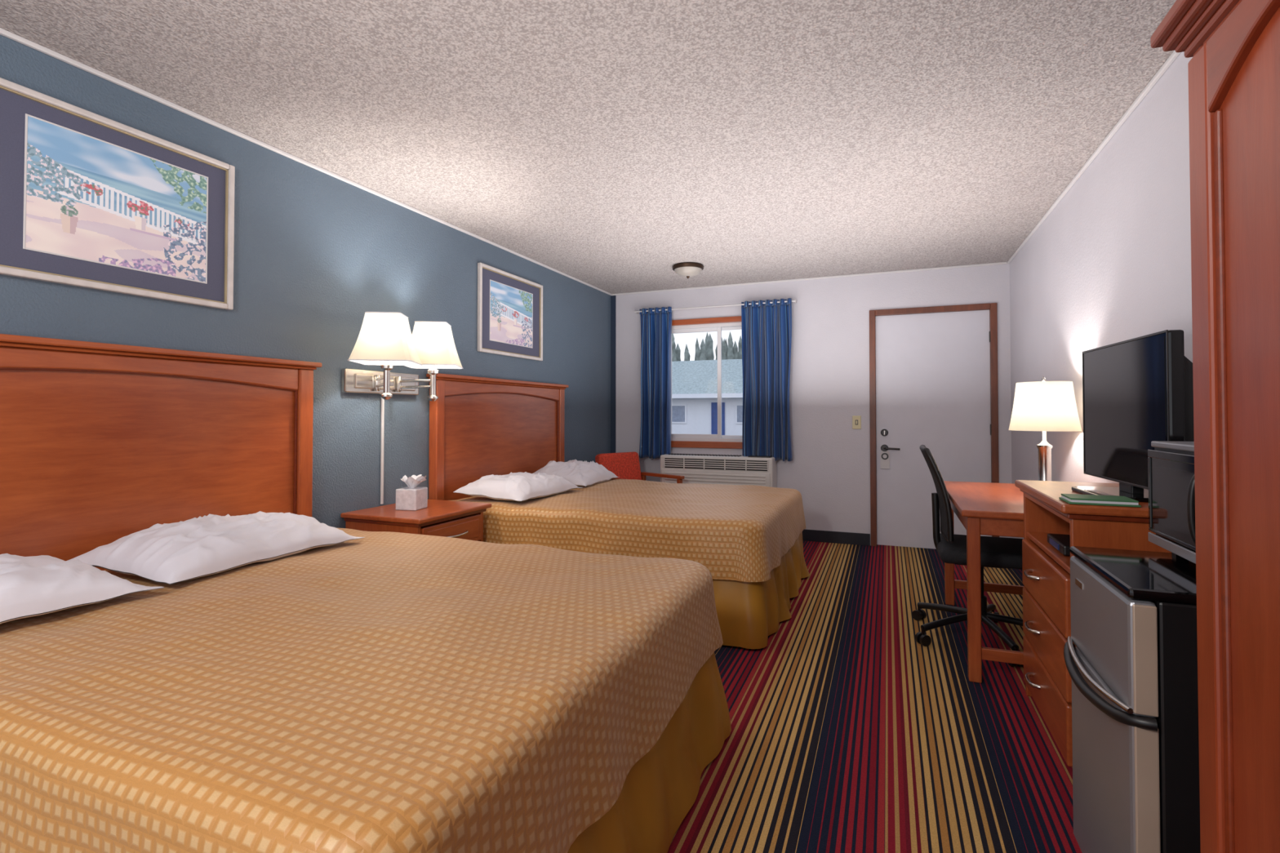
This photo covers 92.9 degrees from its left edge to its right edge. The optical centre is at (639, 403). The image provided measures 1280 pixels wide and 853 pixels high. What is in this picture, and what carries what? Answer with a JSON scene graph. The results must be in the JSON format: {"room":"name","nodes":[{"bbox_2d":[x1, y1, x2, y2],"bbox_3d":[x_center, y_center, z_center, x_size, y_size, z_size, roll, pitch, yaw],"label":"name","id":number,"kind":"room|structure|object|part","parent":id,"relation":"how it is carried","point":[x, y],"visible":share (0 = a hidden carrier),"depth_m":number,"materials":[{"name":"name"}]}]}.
{"room":"hotel room","nodes":[
{"label":"hotel room","id":0,"kind":"room"},
{"bbox_2d":[0,34,611,528],"bbox_3d":[-1.760,0.008,2.999,0.120,2.443,7.430,0,-1,22],"label":"wall","id":1,"kind":"structure","parent":0,"point":[316,251],"depth_m":3.18,"materials":[{"name":"blue paint"}]},
{"bbox_2d":[0,77,235,310],"bbox_3d":[-1.966,-0.738,2.305,0.030,0.640,0.845,0,-1,22],"label":"framed picture","id":2,"kind":"object","parent":1,"relation":"attached to","point":[88,199],"visible":1,"depth_m":2.27,"materials":[{"name":"paper"}]},
{"bbox_2d":[25,115,206,282],"bbox_3d":[-1.962,-0.744,2.325,0.001,0.447,0.585,0,-1,22],"label":"print","id":3,"kind":"object","parent":2,"relation":"attached to","point":[87,197],"depth_m":2.28},
{"bbox_2d":[0,27,612,295],"bbox_3d":[-1.696,-1.205,2.994,0.018,0.018,7.430,0,-1,22],"label":"trim","id":4,"kind":"structure","parent":1,"relation":"attached to","point":[4,33],"depth_m":2.69,"materials":[{"name":"white paint"}]},
{"bbox_2d":[341,311,462,504],"bbox_3d":[-1.286,0.056,3.324,0.516,1.038,0.780,0,-1,22],"label":"wall lamp","id":5,"kind":"object","parent":1,"relation":"attached to","point":[385,340],"visible":1,"depth_m":3.30,"materials":[{"name":"white fabric"}]},
{"bbox_3d":[-1.388,-0.134,3.266,0.016,0.015,0.336,1,-1,-31],"label":"arm","id":6,"kind":"part","parent":5,"relation":"part of","materials":[{"name":"silver metal"}]},
{"bbox_3d":[-1.388,-0.098,3.265,0.016,0.015,0.336,1,-1,-31],"label":"arm","id":7,"kind":"part","parent":5,"relation":"part of","materials":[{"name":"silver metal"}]},
{"bbox_3d":[-1.477,-0.117,3.491,0.035,0.130,0.550,0,-1,22],"label":"plate","id":8,"kind":"part","parent":5,"relation":"part of","materials":[{"name":"silver metal"}]},
{"bbox_3d":[-1.482,0.263,3.497,0.018,0.630,0.017,0,-1,22],"label":"cord","id":9,"kind":"part","parent":5,"relation":"part of","materials":[{"name":"white paint"}]},
{"bbox_3d":[-1.301,-0.331,3.126,0.293,0.245,0.293,0,-1,-8],"label":"lamp shade","id":10,"kind":"part","parent":5,"relation":"part of","materials":[{"name":"fabric"}]},
{"bbox_3d":[-1.301,-0.153,3.123,0.064,0.270,0.064,0,-1,22],"label":"stem","id":11,"kind":"part","parent":5,"relation":"part of","materials":[{"name":"silver metal"}]},
{"bbox_3d":[-1.303,-0.129,3.528,0.232,0.015,0.016,0,-1,15],"label":"arm","id":12,"kind":"part","parent":5,"relation":"part of","materials":[{"name":"silver metal"}]},
{"bbox_3d":[-1.303,-0.093,3.528,0.232,0.015,0.016,0,-1,15],"label":"arm","id":13,"kind":"part","parent":5,"relation":"part of","materials":[{"name":"silver metal"}]},
{"bbox_3d":[-1.191,-0.147,3.499,0.064,0.270,0.064,0,-1,22],"label":"stem","id":14,"kind":"part","parent":5,"relation":"part of","materials":[{"name":"silver metal"}]},
{"bbox_3d":[-1.191,-0.334,3.502,0.293,0.245,0.293,0,-1,-8],"label":"lamp shade","id":15,"kind":"part","parent":5,"relation":"part of","materials":[{"name":"fabric"}]},
{"bbox_2d":[476,262,542,360],"bbox_3d":[-0.986,-0.678,4.715,0.030,0.635,0.850,0,-1,22],"label":"framed picture","id":16,"kind":"object","parent":1,"relation":"attached to","point":[510,306],"visible":1,"depth_m":4.67,"materials":[{"name":"paper"}]},
{"bbox_2d":[490,280,532,347],"bbox_3d":[-0.989,-0.678,4.717,0.001,0.435,0.570,0,-1,22],"label":"print","id":17,"kind":"object","parent":16,"relation":"attached to","point":[511,308],"depth_m":4.70},
{"bbox_2d":[0,0,1176,293],"bbox_3d":[0.009,-1.275,2.367,3.890,0.100,7.550,0,-1,22],"label":"ceiling","id":18,"kind":"structure","parent":0,"point":[609,146],"depth_m":2.50,"materials":[{"name":"white paint"}]},
{"bbox_2d":[671,262,703,278],"bbox_3d":[0.410,-1.119,5.197,0.270,0.112,0.270,0,-1,22],"label":"ceiling light","id":19,"kind":"object","parent":18,"relation":"attached to","point":[686,269],"depth_m":5.11,"materials":[{"name":"white glass"}]},
{"bbox_2d":[615,263,1012,545],"bbox_3d":[1.408,0.057,5.786,3.890,2.443,0.120,0,-1,22],"label":"wall","id":20,"kind":"structure","parent":0,"point":[829,466],"depth_m":5.59,"materials":[{"name":"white paint"}]},
{"bbox_2d":[610,295,616,453],"bbox_3d":[-0.282,0.077,6.401,0.055,2.423,0.012,0,-1,22],"label":"trim","id":21,"kind":"structure","parent":20,"relation":"attached to","point":[613,298],"depth_m":6.40,"materials":[{"name":"blue paint"}]},
{"bbox_2d":[671,326,742,438],"bbox_3d":[0.769,-0.205,6.064,1.030,1.105,0.045,0,-1,22],"label":"window","id":22,"kind":"structure","parent":20,"relation":"in","point":[718,330],"depth_m":6.04,"materials":[{"name":"white plastic"}]},
{"bbox_3d":[1.016,-0.206,5.980,0.510,1.105,0.015,0,-1,22],"label":"sash","id":23,"kind":"part","parent":22,"relation":"part of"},
{"bbox_2d":[671,322,742,441],"bbox_3d":[0.766,-0.205,6.057,1.100,1.175,0.070,0,-1,22],"label":"frame","id":24,"kind":"object","parent":20,"relation":"attached to","point":[728,324],"visible":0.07,"depth_m":6.06,"materials":[{"name":"white plastic"}]},
{"bbox_2d":[671,315,742,448],"bbox_3d":[0.742,-0.201,5.996,1.200,1.285,0.060,0,-1,22],"label":"window frame","id":25,"kind":"structure","parent":20,"relation":"attached to","point":[693,444],"depth_m":6.00,"materials":[{"name":"brown wood"}]},
{"bbox_2d":[634,299,796,314],"bbox_3d":[0.708,-0.945,5.978,1.620,0.022,0.083,0,-1,22],"label":"curtain rod","id":26,"kind":"object","parent":20,"relation":"attached to","point":[794,300],"visible":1,"depth_m":5.94,"materials":[{"name":"white paint"}]},
{"bbox_2d":[639,306,672,458],"bbox_3d":[0.155,-0.205,6.146,0.354,1.521,0.114,0,-1,22],"label":"curtain","id":27,"kind":"object","parent":26,"relation":"hanging from","point":[655,326],"visible":0.99,"depth_m":6.14,"materials":[{"name":"blue fabric"}]},
{"bbox_2d":[741,297,792,461],"bbox_3d":[1.192,-0.217,5.729,0.478,1.511,0.111,0,-1,22],"label":"curtain","id":28,"kind":"object","parent":26,"relation":"hanging from","point":[766,328],"visible":0.98,"depth_m":5.72,"materials":[{"name":"blue fabric"}]},
{"bbox_2d":[660,453,777,487],"bbox_3d":[0.742,0.716,5.835,1.090,0.445,0.270,0,-1,22],"label":"air conditioner","id":29,"kind":"object","parent":20,"relation":"attached to","point":[757,470],"visible":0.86,"depth_m":5.71,"materials":[{"name":"white plastic"}]},
{"bbox_2d":[663,457,768,471],"bbox_3d":[0.702,0.571,5.731,1.015,0.103,0.036,0,-1,22],"label":"vent grille","id":30,"kind":"object","parent":29,"relation":"attached to","point":[670,464],"depth_m":5.72,"materials":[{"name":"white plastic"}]},
{"bbox_3d":[0.697,0.777,5.722,1.050,0.280,0.014,0,-1,22],"label":"panel","id":31,"kind":"part","parent":29,"relation":"part of","materials":[{"name":"white plastic"}]},
{"bbox_3d":[1.121,0.497,5.668,0.200,0.012,0.140,0,-1,22],"label":"control panel","id":32,"kind":"part","parent":29,"relation":"part of","materials":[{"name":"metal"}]},
{"bbox_2d":[612,262,1007,295],"bbox_3d":[1.382,-1.157,5.743,3.614,0.018,0.018,0,-1,22],"label":"trim","id":33,"kind":"structure","parent":20,"relation":"attached to","point":[997,263],"depth_m":5.62,"materials":[{"name":"white paint"}]},
{"bbox_2d":[802,528,870,546],"bbox_3d":[1.411,1.224,5.692,3.590,0.105,0.014,0,-1,22],"label":"baseboard","id":34,"kind":"structure","parent":20,"relation":"attached to","point":[838,537],"depth_m":5.53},
{"bbox_2d":[852,415,861,429],"bbox_3d":[1.954,0.173,5.486,0.074,0.120,0.020,0,-1,22],"label":"light switch","id":35,"kind":"object","parent":20,"relation":"attached to","point":[856,420],"visible":1,"depth_m":5.49,"materials":[{"name":"beige plastic"}]},
{"bbox_2d":[875,309,991,549],"bbox_3d":[2.539,0.237,5.298,0.900,2.045,0.045,0,-1,22],"label":"door","id":36,"kind":"structure","parent":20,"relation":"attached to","point":[933,369],"depth_m":5.29,"materials":[{"name":"white paint"}]},
{"bbox_2d":[880,429,888,435],"bbox_3d":[2.173,0.261,5.406,0.064,0.064,0.030,0,-1,22],"label":"deadbolt","id":37,"kind":"object","parent":36,"relation":"attached to","point":[882,430],"visible":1,"depth_m":5.40,"materials":[{"name":"metal"}]},
{"bbox_2d":[880,444,888,451],"bbox_3d":[2.175,0.399,5.408,0.064,0.064,0.020,0,-1,22],"label":"rose","id":38,"kind":"object","parent":36,"relation":"attached to","point":[883,446],"depth_m":5.40,"materials":[{"name":"black metal"}]},
{"bbox_2d":[883,447,900,450],"bbox_3d":[2.216,0.401,5.355,0.134,0.021,0.058,0,-1,22],"label":"lever","id":39,"kind":"object","parent":36,"relation":"attached to","point":[885,448],"visible":1,"depth_m":5.33,"materials":[{"name":"metal"}]},
{"bbox_2d":[880,449,889,468],"bbox_3d":[2.178,0.496,5.406,0.075,0.170,0.011,0,-1,22],"label":"hanger","id":40,"kind":"object","parent":39,"relation":"hanging from","point":[885,464],"depth_m":5.40,"materials":[{"name":"white paper"}]},
{"bbox_3d":[2.176,0.471,5.404,0.060,0.060,0.004,0,-1,22],"label":"hanger hole rim","id":41,"kind":"part","parent":40,"relation":"part of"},
{"bbox_2d":[869,302,999,546],"bbox_3d":[2.531,0.217,5.278,1.000,2.105,0.070,0,-1,22],"label":"door frame","id":42,"kind":"structure","parent":20,"relation":"attached to","point":[993,308],"depth_m":5.27,"materials":[{"name":"brown wood"}]},
{"bbox_2d":[667,540,1082,852],"bbox_3d":[0.009,1.268,2.323,3.890,0.100,7.550,0,-1,22],"label":"floor","id":43,"kind":"structure","parent":0,"point":[850,733],"depth_m":2.22,"materials":[{"name":"carpet"}]},
{"bbox_2d":[0,333,731,852],"bbox_3d":[-0.961,0.494,1.903,2.169,1.432,1.803,0,-1,22],"label":"bed","id":44,"kind":"object","parent":43,"relation":"on","point":[380,691],"visible":0.96,"depth_m":1.46,"materials":[{"name":"fabric"}]},
{"bbox_2d":[0,553,163,623],"bbox_3d":[-1.838,0.506,1.603,0.520,0.141,0.770,0,-1,24],"label":"pillow","id":45,"kind":"object","parent":44,"relation":"on","point":[42,584],"visible":1,"depth_m":1.67,"materials":[{"name":"white fabric"}]},
{"bbox_3d":[-1.969,0.371,2.263,0.033,1.090,1.540,0,-1,22],"label":"headboard panel","id":46,"kind":"part","parent":44,"relation":"part of","materials":[{"name":"brown wood"}]},
{"bbox_3d":[-1.959,-0.126,2.267,0.055,0.104,1.490,0,-1,22],"label":"headboard arch rail","id":47,"kind":"part","parent":44,"relation":"part of","materials":[{"name":"brown wood"}]},
{"bbox_2d":[67,511,364,584],"bbox_3d":[-1.561,0.505,2.337,0.519,0.166,0.790,0,-1,20],"label":"pillow","id":48,"kind":"object","parent":44,"relation":"on","point":[170,553],"visible":0.99,"depth_m":2.11,"materials":[{"name":"white fabric"}]},
{"bbox_2d":[0,528,723,852],"bbox_3d":[-0.927,0.727,1.887,2.051,0.311,1.743,0,-1,22],"label":"bedspread","id":49,"kind":"object","parent":44,"relation":"on","point":[380,691],"depth_m":1.23,"materials":[{"name":"gold fabric"}]},
{"bbox_2d":[340,499,491,542],"bbox_3d":[-1.229,0.911,3.399,0.541,0.650,0.600,0,-1,22],"label":"nightstand","id":50,"kind":"object","parent":43,"relation":"on","point":[446,518],"visible":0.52,"depth_m":3.24,"materials":[{"name":"brown wood"}]},
{"bbox_2d":[395,474,427,511],"bbox_3d":[-1.263,0.494,3.381,0.143,0.184,0.148,0,-1,11],"label":"tissue box","id":51,"kind":"object","parent":50,"relation":"on","point":[411,497],"visible":1,"depth_m":3.33,"materials":[{"name":"cardboard"}]},
{"bbox_3d":[-1.241,0.622,3.409,0.505,0.020,0.560,0,-1,22],"label":"under molding","id":52,"kind":"part","parent":50,"relation":"part of","materials":[{"name":"brown wood"}]},
{"bbox_3d":[-1.023,0.715,3.319,0.025,0.150,0.476,0,-1,22],"label":"drawer","id":53,"kind":"part","parent":50,"relation":"part of","materials":[{"name":"brown wood"}]},
{"bbox_3d":[-0.995,0.717,3.307,0.035,0.017,0.213,0,-1,22],"label":"drawer pull","id":54,"kind":"part","parent":50,"relation":"part of","materials":[{"name":"silver metal"}]},
{"bbox_2d":[426,373,809,648],"bbox_3d":[-0.029,0.534,4.182,2.179,1.432,1.797,0,-1,22],"label":"bed","id":55,"kind":"object","parent":43,"relation":"on","point":[748,538],"visible":0.71,"depth_m":3.69,"materials":[{"name":"beige fabric"}]},
{"bbox_3d":[-1.016,0.412,4.606,0.033,1.090,1.540,0,-1,22],"label":"headboard panel","id":56,"kind":"part","parent":55,"relation":"part of","materials":[{"name":"brown wood"}]},
{"bbox_3d":[-1.006,-0.085,4.611,0.055,0.104,1.490,0,-1,22],"label":"headboard arch rail","id":57,"kind":"part","parent":55,"relation":"part of","materials":[{"name":"brown wood"}]},
{"bbox_2d":[453,471,582,501],"bbox_3d":[-0.800,0.544,4.127,0.519,0.153,0.770,0,-1,24],"label":"pillow","id":58,"kind":"object","parent":55,"relation":"on","point":[520,486],"visible":1,"depth_m":3.87,"materials":[{"name":"white fabric"}]},
{"bbox_2d":[532,459,619,486],"bbox_3d":[-0.523,0.545,4.889,0.509,0.189,0.730,0,-1,19],"label":"pillow","id":59,"kind":"object","parent":55,"relation":"on","point":[580,473],"visible":0.8,"depth_m":4.67,"materials":[{"name":"white fabric"}]},
{"bbox_2d":[450,479,805,582],"bbox_3d":[-0.001,0.768,4.174,2.045,0.312,1.744,0,-1,22],"label":"bedspread","id":60,"kind":"object","parent":55,"relation":"on","point":[740,533],"depth_m":3.44,"materials":[{"name":"fabric"}]},
{"bbox_2d":[595,451,684,483],"bbox_3d":[-0.035,0.873,5.633,0.620,0.805,0.647,1,-1,-43],"label":"upholstered armchair","id":61,"kind":"object","parent":43,"relation":"on","point":[625,465],"visible":0.22,"depth_m":5.78,"materials":[{"name":"red fabric"}]},
{"bbox_2d":[595,451,641,479],"bbox_3d":[-0.197,0.663,5.812,0.500,0.380,0.110,1,-13,-43],"label":"cushion","id":62,"kind":"object","parent":61,"relation":"on","point":[625,465],"depth_m":5.79,"materials":[{"name":"red fabric"}]},
{"bbox_3d":[0.207,0.976,5.790,0.050,0.605,0.550,1,-1,-43],"label":"arm frame","id":63,"kind":"part","parent":61,"relation":"part of","materials":[{"name":"brown wood"}]},
{"bbox_2d":[911,444,1023,666],"bbox_3d":[1.805,0.731,3.183,0.690,1.003,0.726,0,-1,22],"label":"office chair","id":64,"kind":"object","parent":43,"relation":"on","point":[995,552],"visible":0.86,"depth_m":3.11,"materials":[{"name":"black plastic"}]},
{"bbox_3d":[1.444,1.159,3.104,0.016,0.035,0.015,0,-1,22],"label":"caster stem","id":65,"kind":"part","parent":64,"relation":"part of","materials":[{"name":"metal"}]},
{"bbox_3d":[1.587,0.469,3.276,0.142,0.475,0.465,0,-1,22],"label":"frame","id":66,"kind":"part","parent":64,"relation":"part of","materials":[{"name":"black plastic"}]},
{"bbox_3d":[1.687,1.132,3.334,0.034,0.075,0.349,1,-1,-32],"label":"leg","id":67,"kind":"part","parent":64,"relation":"part of","materials":[{"name":"black plastic"}]},
{"bbox_3d":[1.610,1.128,3.145,0.349,0.075,0.034,0,-1,-14],"label":"leg","id":68,"kind":"part","parent":64,"relation":"part of","materials":[{"name":"black plastic"}]},
{"bbox_2d":[936,533,1022,569],"bbox_3d":[1.811,0.770,3.180,0.470,0.075,0.480,0,-1,22],"label":"seat cushion","id":69,"kind":"object","parent":64,"relation":"on","point":[995,552],"depth_m":3.04,"materials":[{"name":"black fabric"}]},
{"bbox_2d":[943,480,1024,683],"bbox_3d":[1.951,0.854,3.130,0.645,0.755,1.265,0,-1,22],"label":"writing desk","id":70,"kind":"object","parent":43,"relation":"on","point":[988,508],"visible":0.32,"depth_m":2.68,"materials":[{"name":"brown wood"}]},
{"bbox_2d":[1014,480,1171,768],"bbox_3d":[1.651,0.766,2.150,0.461,0.897,0.760,0,-1,22],"label":"dresser","id":71,"kind":"object","parent":43,"relation":"on","point":[1046,607],"visible":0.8,"depth_m":2.09,"materials":[{"name":"brown wood"}]},
{"bbox_3d":[1.489,0.655,2.320,0.036,0.019,0.135,0,-1,22],"label":"drawer pull","id":72,"kind":"part","parent":71,"relation":"part of","materials":[{"name":"silver metal"}]},
{"bbox_3d":[1.489,0.855,2.316,0.036,0.019,0.135,0,-1,22],"label":"drawer pull","id":73,"kind":"part","parent":71,"relation":"part of","materials":[{"name":"silver metal"}]},
{"bbox_3d":[1.489,1.055,2.313,0.036,0.019,0.135,0,-1,22],"label":"drawer pull","id":74,"kind":"part","parent":71,"relation":"part of","materials":[{"name":"silver metal"}]},
{"bbox_2d":[1008,376,1081,480],"bbox_3d":[2.157,0.167,3.244,0.326,0.623,0.326,0,-1,22],"label":"table lamp","id":75,"kind":"object","parent":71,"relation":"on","point":[1043,406],"visible":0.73,"depth_m":3.14,"materials":[{"name":"white fabric"}]},
{"bbox_3d":[2.157,0.017,3.247,0.326,0.257,0.326,0,-1,22],"label":"lamp shade","id":76,"kind":"part","parent":75,"relation":"part of","materials":[{"name":"fabric"}]},
{"bbox_3d":[1.487,0.656,2.229,0.032,0.190,0.670,0,-1,22],"label":"drawer","id":77,"kind":"part","parent":71,"relation":"part of","materials":[{"name":"brown wood"}]},
{"bbox_3d":[1.493,0.376,2.231,0.020,0.020,0.680,0,-1,22],"label":"shelf rail","id":78,"kind":"part","parent":71,"relation":"part of","materials":[{"name":"brown wood"}]},
{"bbox_3d":[1.487,0.856,2.225,0.032,0.190,0.670,0,-1,22],"label":"drawer","id":79,"kind":"part","parent":71,"relation":"part of","materials":[{"name":"brown wood"}]},
{"bbox_3d":[1.487,1.056,2.222,0.032,0.190,0.670,0,-1,22],"label":"drawer","id":80,"kind":"part","parent":71,"relation":"part of","materials":[{"name":"brown wood"}]},
{"bbox_2d":[1047,533,1070,555],"bbox_3d":[1.587,0.510,2.174,0.184,0.035,0.240,0,-1,22],"label":"cable box","id":81,"kind":"object","parent":71,"relation":"on","point":[1061,543],"visible":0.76,"depth_m":2.18,"materials":[{"name":"black plastic"}]},
{"bbox_3d":[1.669,0.356,2.156,0.427,0.017,0.742,0,-1,22],"label":"molding","id":82,"kind":"part","parent":71,"relation":"part of","materials":[{"name":"brown wood"}]},
{"bbox_2d":[1058,493,1141,506],"bbox_3d":[1.436,0.303,1.906,0.180,0.018,0.122,0,-1,22],"label":"folder","id":83,"kind":"object","parent":71,"relation":"on","point":[1073,499],"visible":1,"depth_m":1.87,"materials":[{"name":"green paper"}]},
{"bbox_2d":[1071,329,1194,502],"bbox_3d":[1.652,0.054,2.075,0.240,0.525,0.660,0,-1,18],"label":"television","id":84,"kind":"object","parent":71,"relation":"on","point":[1138,392],"visible":0.74,"depth_m":1.99,"materials":[{"name":"plastic"}]},
{"bbox_3d":[1.640,0.031,2.079,0.004,0.480,0.660,0,-1,18],"label":"bezel edge trim","id":85,"kind":"part","parent":84,"relation":"part of","materials":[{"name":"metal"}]},
{"bbox_2d":[1063,546,1200,852],"bbox_3d":[1.274,0.789,1.342,0.520,0.822,0.458,0,-1,22],"label":"mini refrigerator","id":86,"kind":"object","parent":43,"relation":"on","point":[1132,665],"visible":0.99,"depth_m":1.25,"materials":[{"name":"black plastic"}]},
{"bbox_3d":[1.063,0.632,1.435,0.035,0.022,0.433,0,-1,22],"label":"handle","id":87,"kind":"part","parent":86,"relation":"part of","materials":[{"name":"silver metal"}]},
{"bbox_3d":[1.063,0.655,1.426,0.070,0.045,0.455,0,-1,18],"label":"handle","id":88,"kind":"part","parent":86,"relation":"part of","materials":[{"name":"black plastic"}]},
{"bbox_3d":[1.098,0.899,1.422,0.048,0.505,0.440,0,-1,22],"label":"fridge door","id":89,"kind":"part","parent":86,"relation":"part of","materials":[{"name":"silver metal"}]},
{"bbox_3d":[1.098,0.521,1.428,0.048,0.232,0.440,0,-1,22],"label":"freezer door","id":90,"kind":"part","parent":86,"relation":"part of","materials":[{"name":"silver metal"}]},
{"bbox_3d":[1.298,0.390,1.349,0.478,0.022,0.440,0,-1,22],"label":"panel","id":91,"kind":"part","parent":86,"relation":"part of","materials":[{"name":"black plastic"}]},
{"bbox_2d":[1147,440,1195,564],"bbox_3d":[1.383,0.236,1.345,0.335,0.284,0.434,0,-1,22],"label":"microwave oven","id":92,"kind":"object","parent":86,"relation":"on","point":[1171,464],"visible":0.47,"depth_m":1.46,"materials":[{"name":"black plastic"}]},
{"bbox_3d":[1.279,0.231,1.443,0.012,0.198,0.315,0,-1,22],"label":"door glass","id":93,"kind":"part","parent":92,"relation":"part of","materials":[{"name":"black glass"}]},
{"bbox_3d":[1.210,0.232,1.322,0.033,0.177,0.014,0,-1,17],"label":"door handle","id":94,"kind":"part","parent":92,"relation":"part of","materials":[{"name":"black plastic"}]},
{"bbox_2d":[1150,0,1279,852],"bbox_3d":[0.845,0.300,0.325,0.578,1.765,1.087,0,-1,22],"label":"armoire","id":95,"kind":"object","parent":43,"relation":"on","point":[1233,46],"visible":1,"depth_m":0.78,"materials":[{"name":"brown wood"}]},
{"bbox_3d":[0.851,-0.571,0.338,0.565,0.022,1.087,0,-1,22],"label":"crown","id":96,"kind":"part","parent":95,"relation":"part of","materials":[{"name":"brown wood"}]},
{"bbox_3d":[0.855,-0.553,0.333,0.554,0.014,1.070,0,-1,22],"label":"crown","id":97,"kind":"part","parent":95,"relation":"part of","materials":[{"name":"brown wood"}]},
{"bbox_3d":[0.859,-0.541,0.328,0.543,0.010,1.054,0,-1,22],"label":"crown","id":98,"kind":"part","parent":95,"relation":"part of","materials":[{"name":"brown wood"}]},
{"bbox_3d":[0.862,-0.529,0.325,0.535,0.014,1.042,0,-1,22],"label":"crown","id":99,"kind":"part","parent":95,"relation":"part of","materials":[{"name":"brown wood"}]},
{"bbox_3d":[0.631,0.327,0.402,0.022,1.715,1.030,0,-1,22],"label":"frame","id":100,"kind":"part","parent":95,"relation":"part of","materials":[{"name":"brown wood"}]},
{"bbox_3d":[0.704,-0.445,0.647,0.018,0.098,0.371,0,-1,22],"label":"door arched rail","id":101,"kind":"part","parent":95,"relation":"part of","materials":[{"name":"brown wood"}]},
{"bbox_3d":[0.712,0.280,0.631,0.012,1.487,0.391,0,-1,22],"label":"door panel","id":102,"kind":"part","parent":95,"relation":"part of","materials":[{"name":"brown wood"}]},
{"bbox_2d":[1009,51,1192,538],"bbox_3d":[1.732,-0.017,1.579,0.120,2.443,7.430,0,-1,22],"label":"wall","id":103,"kind":"structure","parent":0,"point":[1110,264],"depth_m":2.81,"materials":[{"name":"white paint"}]},
{"bbox_2d":[1007,50,1181,263],"bbox_3d":[1.668,-1.229,1.626,0.018,0.018,7.430,0,-1,22],"label":"trim","id":104,"kind":"structure","parent":103,"relation":"attached to","point":[1174,55],"depth_m":2.75,"materials":[{"name":"white paint"}]},
{"label":"outside","id":105,"kind":"structure","parent":0,"visible":0},
{"bbox_3d":[4.212,2.352,50.141,90.000,0.100,83.870,0,-1,22],"label":"ground","id":106,"kind":"structure","parent":105,"visible":0},
{"bbox_2d":[671,331,742,361],"bbox_3d":[7.880,-2.191,53.041,51.820,8.986,5.113,0,-1,22],"label":"conifer trees","id":107,"kind":"object","parent":106,"relation":"on","point":[705,352],"visible":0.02,"depth_m":52.66,"materials":[{"name":"green plant"}]},
{"bbox_2d":[671,397,742,435],"bbox_3d":[2.461,0.860,40.552,34.000,2.550,7.000,0,-1,22],"label":"wall","id":108,"kind":"structure","parent":106,"relation":"on","point":[698,410],"depth_m":36.24,"materials":[{"name":"white paint"}]},
{"bbox_2d":[671,404,686,423],"bbox_3d":[2.241,0.645,36.829,1.200,1.150,0.070,0,-1,22],"label":"unit window","id":109,"kind":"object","parent":108,"relation":"attached to","point":[685,405],"visible":0.57,"depth_m":36.65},
{"bbox_2d":[671,405,684,422],"bbox_3d":[2.247,0.640,36.843,1.020,0.960,0.040,0,-1,22],"label":"glass","id":110,"kind":"object","parent":109,"relation":"in","point":[677,411],"depth_m":36.79,"materials":[{"name":"glass"}]},
{"bbox_2d":[671,359,742,394],"bbox_3d":[2.405,-1.542,40.455,36.000,2.550,8.300,0,-1,22],"label":"roof","id":111,"kind":"structure","parent":108,"relation":"on","point":[688,377],"depth_m":37.57,"materials":[{"name":"grey"}]},
{"bbox_2d":[671,393,742,398],"bbox_3d":[0.832,-0.410,36.567,36.000,0.250,0.150,0,-1,22],"label":"fascia","id":112,"kind":"object","parent":111,"relation":"attached to","point":[690,395],"depth_m":35.29,"materials":[{"name":"white"}]},
{"bbox_2d":[711,402,724,435],"bbox_3d":[4.605,1.003,35.866,0.800,2.100,0.060,0,-1,22],"label":"door","id":113,"kind":"structure","parent":108,"relation":"in","point":[713,405],"depth_m":35.88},
{"bbox_2d":[735,404,742,423],"bbox_3d":[6.131,0.617,35.247,1.200,1.150,0.070,0,-1,22],"label":"unit window","id":114,"kind":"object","parent":108,"relation":"attached to","point":[736,405],"visible":0.43,"depth_m":35.41,"materials":[{"name":"white"}]},
{"bbox_2d":[737,405,742,422],"bbox_3d":[6.137,0.612,35.261,1.020,0.960,0.040,0,-1,22],"label":"glass","id":115,"kind":"object","parent":114,"relation":"in","point":[740,408],"depth_m":35.37,"materials":[{"name":"grey glass"}]}
]}

